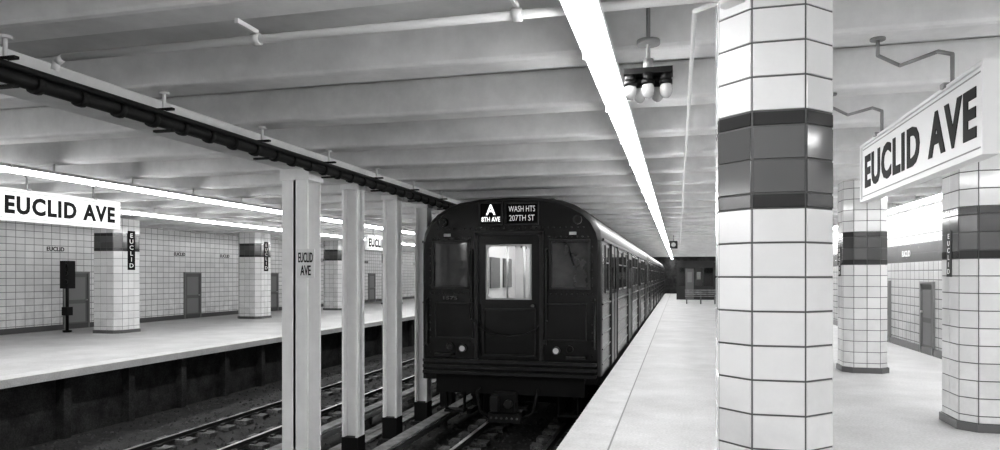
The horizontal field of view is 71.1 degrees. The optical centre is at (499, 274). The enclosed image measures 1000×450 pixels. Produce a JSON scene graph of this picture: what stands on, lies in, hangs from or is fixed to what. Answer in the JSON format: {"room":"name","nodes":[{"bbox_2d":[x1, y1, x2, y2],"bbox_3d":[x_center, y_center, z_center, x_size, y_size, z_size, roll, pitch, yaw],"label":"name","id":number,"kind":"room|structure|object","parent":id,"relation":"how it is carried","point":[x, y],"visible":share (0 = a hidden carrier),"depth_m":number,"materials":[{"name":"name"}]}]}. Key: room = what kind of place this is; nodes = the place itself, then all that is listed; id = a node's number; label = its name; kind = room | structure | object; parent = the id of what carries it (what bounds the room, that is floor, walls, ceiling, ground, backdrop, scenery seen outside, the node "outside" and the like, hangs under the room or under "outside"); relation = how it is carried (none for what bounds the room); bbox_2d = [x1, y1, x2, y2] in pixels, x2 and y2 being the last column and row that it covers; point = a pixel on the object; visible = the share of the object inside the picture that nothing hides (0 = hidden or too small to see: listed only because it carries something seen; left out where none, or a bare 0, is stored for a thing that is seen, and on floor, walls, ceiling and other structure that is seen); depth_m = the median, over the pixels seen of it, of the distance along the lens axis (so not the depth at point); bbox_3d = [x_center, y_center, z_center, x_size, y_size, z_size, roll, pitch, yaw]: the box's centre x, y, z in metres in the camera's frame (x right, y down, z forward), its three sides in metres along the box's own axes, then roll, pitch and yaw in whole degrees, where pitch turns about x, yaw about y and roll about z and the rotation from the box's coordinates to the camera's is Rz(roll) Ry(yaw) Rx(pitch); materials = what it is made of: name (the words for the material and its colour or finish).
{"room":"metro station","nodes":[
{"label":"metro station","id":0,"kind":"room"},
{"bbox_2d":[0,220,414,328],"bbox_3d":[-10.902,-0.160,33.211,0.300,3.720,73.000,0,0,14],"label":"wall","id":1,"kind":"structure","parent":0,"point":[31,295],"depth_m":25.32,"materials":[{"name":"tile"}]},
{"bbox_2d":[63,272,89,328],"bbox_3d":[-13.482,0.795,22.311,0.070,1.810,0.990,0,0,14],"label":"door","id":2,"kind":"structure","parent":1,"relation":"in","point":[79,296],"depth_m":22.45,"materials":[{"name":"grey metal"}]},
{"bbox_2d":[184,272,200,318],"bbox_3d":[-12.127,0.795,27.641,0.070,1.810,0.990,0,0,14],"label":"door","id":3,"kind":"structure","parent":1,"relation":"in","point":[192,280],"depth_m":27.63,"materials":[{"name":"grey metal"}]},
{"bbox_2d":[0,296,414,334],"bbox_3d":[-10.737,1.620,33.169,0.040,0.160,73.000,0,0,14],"label":"baseboard","id":4,"kind":"structure","parent":1,"relation":"attached to","point":[174,317],"depth_m":25.13,"materials":[{"name":"grey tile"}]},
{"bbox_2d":[271,273,278,309],"bbox_3d":[-10.747,0.795,33.068,0.070,1.810,0.990,0,0,14],"label":"door","id":5,"kind":"structure","parent":1,"relation":"in","point":[274,276],"depth_m":33.28,"materials":[{"name":"grey metal"}]},
{"bbox_2d":[368,273,375,301],"bbox_3d":[-8.011,0.795,43.826,0.070,1.810,0.990,0,0,14],"label":"door","id":6,"kind":"structure","parent":1,"relation":"in","point":[371,276],"depth_m":43.82,"materials":[{"name":"grey metal"}]},
{"bbox_2d":[47,247,909,262],"bbox_3d":[0.533,-0.647,29.282,23.798,0.435,39.620,0,0,14],"label":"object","id":7,"kind":"structure","parent":1,"relation":"attached to","point":[903,252],"depth_m":21.72,"materials":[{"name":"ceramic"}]},
{"bbox_2d":[19,345,556,449],"bbox_3d":[1.683,3.050,30.011,10.070,0.200,73.000,0,0,14],"label":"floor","id":8,"kind":"structure","parent":0,"point":[129,432],"depth_m":13.72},
{"bbox_2d":[0,298,414,449],"bbox_3d":[-6.870,2.425,32.186,8.020,1.450,73.000,0,0,14],"label":"platform","id":9,"kind":"object","parent":8,"relation":"on","point":[55,384],"visible":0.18,"depth_m":15.57,"materials":[{"name":"concrete"}]},
{"bbox_2d":[60,261,74,332],"bbox_3d":[-12.851,0.640,20.778,0.290,2.120,0.340,0,0,14],"label":"signal post","id":10,"kind":"object","parent":9,"relation":"on","point":[67,268],"visible":1,"depth_m":20.72,"materials":[{"name":"black metal"}]},
{"bbox_2d":[93,218,140,333],"bbox_3d":[-11.412,0.025,20.856,1.060,3.350,1.060,0,0,14],"label":"tiled column","id":11,"kind":"structure","parent":9,"relation":"on","point":[116,252],"depth_m":20.40,"materials":[{"name":"grey tile"}]},
{"bbox_2d":[237,232,271,318],"bbox_3d":[-9.687,0.025,27.640,1.060,3.350,1.060,0,0,14],"label":"tiled column","id":12,"kind":"structure","parent":9,"relation":"on","point":[254,248],"depth_m":27.19,"materials":[{"name":"grey tile"}]},
{"bbox_2d":[323,241,341,309],"bbox_3d":[-8.011,0.025,34.230,1.060,3.350,1.060,0,0,14],"label":"tiled column","id":13,"kind":"structure","parent":9,"relation":"on","point":[332,249],"depth_m":33.73,"materials":[{"name":"grey tile"}]},
{"bbox_2d":[381,251,402,303],"bbox_3d":[-6.311,0.025,40.917,1.060,3.350,1.060,0,0,14],"label":"tiled column","id":14,"kind":"structure","parent":9,"relation":"on","point":[382,251],"depth_m":40.60,"materials":[{"name":"grey tile"}]},
{"bbox_2d":[125,358,414,449],"bbox_3d":[-1.071,2.875,27.642,2.120,0.150,66.950,0,0,14],"label":"track","id":15,"kind":"object","parent":8,"relation":"on","point":[182,437],"visible":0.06,"depth_m":13.47,"materials":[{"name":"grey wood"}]},
{"bbox_2d":[27,350,558,449],"bbox_3d":[-2.062,2.931,15.483,9.853,0.060,22.066,0,0,14],"label":"ballast","id":16,"kind":"object","parent":8,"relation":"on","point":[338,395],"visible":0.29,"depth_m":13.79,"materials":[{"name":"gravel"}]},
{"bbox_2d":[280,168,322,449],"bbox_3d":[-2.664,0.775,9.407,0.490,4.350,0.490,0,0,14],"label":"steel column","id":17,"kind":"structure","parent":8,"relation":"on","point":[301,188],"depth_m":9.25,"materials":[{"name":"grey metal"}]},
{"bbox_2d":[297,249,314,277],"bbox_3d":[-2.543,-0.150,9.172,0.250,0.380,0.025,0,0,14],"label":"name plate","id":18,"kind":"object","parent":17,"relation":"attached to","point":[305,257],"visible":1,"depth_m":9.16,"materials":[{"name":"white metal"}]},
{"bbox_2d":[266,379,435,449],"bbox_3d":[0.767,2.800,27.200,0.220,0.300,66.900,0,0,14],"label":"rail","id":19,"kind":"object","parent":8,"relation":"on","point":[329,429],"visible":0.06,"depth_m":13.80,"materials":[{"name":"grey metal"}]},
{"bbox_2d":[340,184,365,449],"bbox_3d":[-2.284,0.775,10.899,0.380,4.350,0.380,0,0,14],"label":"steel column","id":20,"kind":"structure","parent":8,"relation":"on","point":[353,436],"depth_m":10.87,"materials":[{"name":"grey metal"}]},
{"bbox_2d":[378,195,402,443],"bbox_3d":[-1.905,0.775,12.392,0.380,4.350,0.380,0,0,14],"label":"steel column","id":21,"kind":"structure","parent":8,"relation":"on","point":[392,204],"depth_m":12.36,"materials":[{"name":"grey metal"}]},
{"bbox_2d":[328,392,459,449],"bbox_3d":[1.261,2.925,27.074,0.370,0.050,66.900,0,0,14],"label":"boards","id":22,"kind":"object","parent":8,"relation":"on","point":[371,434],"visible":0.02,"depth_m":13.40,"materials":[{"name":"grey wood"}]},
{"bbox_2d":[411,204,432,424],"bbox_3d":[-1.525,0.775,13.884,0.380,4.350,0.380,0,0,14],"label":"steel column","id":23,"kind":"structure","parent":8,"relation":"on","point":[422,404],"depth_m":13.86,"materials":[{"name":"grey metal"}]},
{"bbox_2d":[372,393,471,449],"bbox_3d":[2.288,2.800,26.813,0.220,0.300,66.900,0,0,14],"label":"rail","id":24,"kind":"object","parent":8,"relation":"on","point":[439,419],"visible":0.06,"depth_m":12.33,"materials":[{"name":"grey metal"}]},
{"bbox_2d":[437,211,455,410],"bbox_3d":[-1.146,0.775,15.377,0.380,4.350,0.380,0,0,14],"label":"steel column","id":25,"kind":"structure","parent":8,"relation":"on","point":[451,395],"depth_m":15.26,"materials":[{"name":"black metal"}]},
{"bbox_2d":[458,393,469,398],"bbox_3d":[-0.766,0.775,16.869,0.380,4.350,0.380,0,0,14],"label":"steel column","id":26,"kind":"structure","parent":8,"relation":"on","point":[461,394],"depth_m":16.72,"materials":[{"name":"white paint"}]},
{"bbox_2d":[438,385,600,449],"bbox_3d":[3.823,2.875,26.397,2.120,0.150,66.950,0,0,14],"label":"track","id":27,"kind":"object","parent":8,"relation":"on","point":[551,438],"visible":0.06,"depth_m":12.67,"materials":[{"name":"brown wood"}]},
{"bbox_2d":[422,198,664,423],"bbox_3d":[6.783,0.714,38.036,3.220,4.207,54.870,0,0,14],"label":"train","id":28,"kind":"object","parent":27,"relation":"on","point":[534,300],"visible":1,"depth_m":12.01,"materials":[{"name":"black metal"}]},
{"bbox_2d":[556,294,999,449],"bbox_3d":[9.233,2.425,28.091,6.350,1.450,73.000,0,0,14],"label":"platform","id":29,"kind":"object","parent":8,"relation":"on","point":[660,394],"visible":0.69,"depth_m":9.56,"materials":[{"name":"concrete"}]},
{"bbox_2d":[675,261,715,299],"bbox_3d":[13.745,0.360,49.386,2.700,2.680,2.700,0,0,14],"label":"booth","id":30,"kind":"object","parent":29,"relation":"on","point":[695,275],"visible":0.98,"depth_m":48.18,"materials":[{"name":"grey paint"}]},
{"bbox_2d":[685,289,715,303],"bbox_3d":[11.822,1.275,41.218,1.800,0.850,0.520,0,0,14],"label":"bench","id":31,"kind":"object","parent":29,"relation":"on","point":[686,290],"visible":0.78,"depth_m":41.29,"materials":[{"name":"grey wood"}]},
{"bbox_2d":[716,0,832,449],"bbox_3d":[1.605,0.025,4.137,0.667,3.350,0.667,0,0,14],"label":"tiled column","id":32,"kind":"structure","parent":29,"relation":"on","point":[774,58],"depth_m":3.86,"materials":[{"name":"grey tile"}]},
{"bbox_2d":[836,180,888,373],"bbox_3d":[6.436,0.025,12.448,0.760,3.350,0.760,0,0,14],"label":"tiled column","id":33,"kind":"structure","parent":29,"relation":"on","point":[862,227],"depth_m":12.13,"materials":[{"name":"grey tile"}]},
{"bbox_2d":[939,154,999,433],"bbox_3d":[5.513,0.025,7.885,0.840,3.350,0.840,0,0,14],"label":"tiled column","id":34,"kind":"structure","parent":29,"relation":"on","point":[971,193],"depth_m":7.62,"materials":[{"name":"grey tile"}]},
{"bbox_2d":[0,0,999,256],"bbox_3d":[0.715,-1.835,29.999,23.800,0.370,72.700,0,0,14],"label":"ceiling","id":35,"kind":"structure","parent":0,"point":[548,134],"depth_m":7.49,"materials":[{"name":"white paint"}]},
{"bbox_2d":[0,173,119,229],"bbox_3d":[-7.192,-1.244,11.709,0.408,0.812,2.394,0,0,14],"label":"name sign","id":36,"kind":"object","parent":35,"relation":"hanging from","point":[18,205],"visible":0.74,"depth_m":11.59,"materials":[{"name":"white metal"}]},
{"bbox_2d":[120,208,281,230],"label":"fluorescent light","id":37,"kind":"object","parent":35,"relation":"hanging from","point":[163,215],"depth_m":18.58,"materials":[{"name":"white"}]},
{"bbox_2d":[0,162,414,234],"bbox_3d":[-1.453,-1.536,30.805,0.200,0.228,72.890,0,0,14],"label":"fluorescent light","id":38,"kind":"object","parent":35,"relation":"hanging from","point":[4,167],"visible":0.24,"depth_m":11.95,"materials":[{"name":"white plastic"}]},
{"bbox_2d":[0,34,456,209],"bbox_3d":[-3.465,-1.387,4.838,0.300,0.525,21.639,0,0,14],"label":"cable conduit","id":39,"kind":"object","parent":35,"relation":"attached to","point":[36,82],"visible":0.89,"depth_m":6.32,"materials":[{"name":"black metal"}]},
{"bbox_2d":[0,46,462,210],"bbox_3d":[2.521,-1.525,29.798,0.360,0.250,72.980,0,0,14],"label":"girder","id":40,"kind":"object","parent":35,"relation":"attached to","point":[24,60],"visible":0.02,"depth_m":6.72,"materials":[{"name":"grey metal"}]},
{"bbox_2d":[321,231,341,237],"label":"fluorescent light","id":41,"kind":"object","parent":35,"relation":"hanging from","point":[322,234],"depth_m":25.92,"materials":[{"name":"white"}]},
{"bbox_2d":[365,228,382,250],"bbox_3d":[-3.972,-1.244,24.374,0.408,0.812,2.530,0,0,14],"label":"name sign","id":42,"kind":"object","parent":35,"relation":"hanging from","point":[372,242],"visible":0.42,"depth_m":23.65,"materials":[{"name":"white metal"}]},
{"bbox_2d":[50,0,744,240],"bbox_3d":[3.439,-1.570,21.795,4.816,0.159,36.060,0,0,14],"label":"ceiling pipe","id":43,"kind":"object","parent":35,"relation":"hanging from","point":[517,14],"depth_m":4.53,"materials":[{"name":"white metal"}]},
{"bbox_2d":[0,0,999,109],"bbox_3d":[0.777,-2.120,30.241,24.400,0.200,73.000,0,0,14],"label":"ceiling beam","id":44,"kind":"structure","parent":35,"relation":"attached to","point":[425,9],"depth_m":5.74,"materials":[{"name":"white"}]},
{"bbox_2d":[560,0,672,258],"bbox_3d":[6.765,-1.536,28.715,0.200,0.228,72.890,0,0,14],"label":"fluorescent light","id":45,"kind":"object","parent":35,"relation":"hanging from","point":[586,18],"visible":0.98,"depth_m":5.19,"materials":[{"name":"white plastic"}]},
{"bbox_2d":[624,8,672,102],"bbox_3d":[1.032,-1.617,4.871,0.332,0.807,0.202,0,0,14],"label":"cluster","id":46,"kind":"object","parent":35,"relation":"hanging from","point":[648,81],"visible":1,"depth_m":4.83,"materials":[{"name":"grey"}]},
{"bbox_2d":[670,235,677,248],"bbox_3d":[7.220,-1.375,29.124,0.320,0.550,0.170,0,0,14],"label":"clock","id":47,"kind":"object","parent":35,"relation":"hanging from","point":[673,244],"visible":1,"depth_m":29.06,"materials":[{"name":"grey"}]},
{"bbox_2d":[833,186,941,229],"bbox_3d":[11.873,-1.536,27.417,0.200,0.228,72.890,0,0,14],"label":"fluorescent light","id":48,"kind":"object","parent":35,"relation":"hanging from","point":[930,198],"visible":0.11,"depth_m":14.34,"materials":[{"name":"white plastic"}]},
{"bbox_2d":[833,36,999,202],"bbox_3d":[2.854,-1.154,5.114,0.408,0.992,2.644,0,0,14],"label":"name sign","id":49,"kind":"object","parent":35,"relation":"hanging from","point":[957,127],"visible":0.95,"depth_m":4.51,"materials":[{"name":"white metal"}]},
{"bbox_2d":[653,257,716,293],"bbox_3d":[9.809,0.465,65.761,24.400,5.370,0.300,0,0,14],"label":"wall","id":50,"kind":"structure","parent":0,"point":[669,264],"depth_m":64.06,"materials":[{"name":"concrete"}]},
{"bbox_2d":[832,196,941,350],"bbox_3d":[12.455,-0.160,27.272,0.300,3.720,73.000,0,0,14],"label":"wall","id":51,"kind":"structure","parent":0,"point":[917,230],"depth_m":16.02,"materials":[{"name":"tile"}]},
{"bbox_2d":[833,320,941,358],"bbox_3d":[12.290,1.620,27.314,0.040,0.160,73.000,0,0,14],"label":"baseboard","id":52,"kind":"structure","parent":51,"relation":"attached to","point":[937,353],"depth_m":15.86,"materials":[{"name":"grey tile"}]},
{"bbox_2d":[887,280,890,342],"bbox_3d":[9.910,0.920,18.013,0.070,1.560,0.820,0,0,14],"label":"door","id":53,"kind":"structure","parent":51,"relation":"in","point":[888,281],"depth_m":17.64,"materials":[{"name":"grey metal"}]},
{"bbox_2d":[919,281,934,355],"bbox_3d":[9.146,0.920,15.009,0.070,1.560,0.820,0,0,14],"label":"door","id":54,"kind":"structure","parent":51,"relation":"in","point":[926,289],"depth_m":14.99,"materials":[{"name":"grey metal"}]}
]}

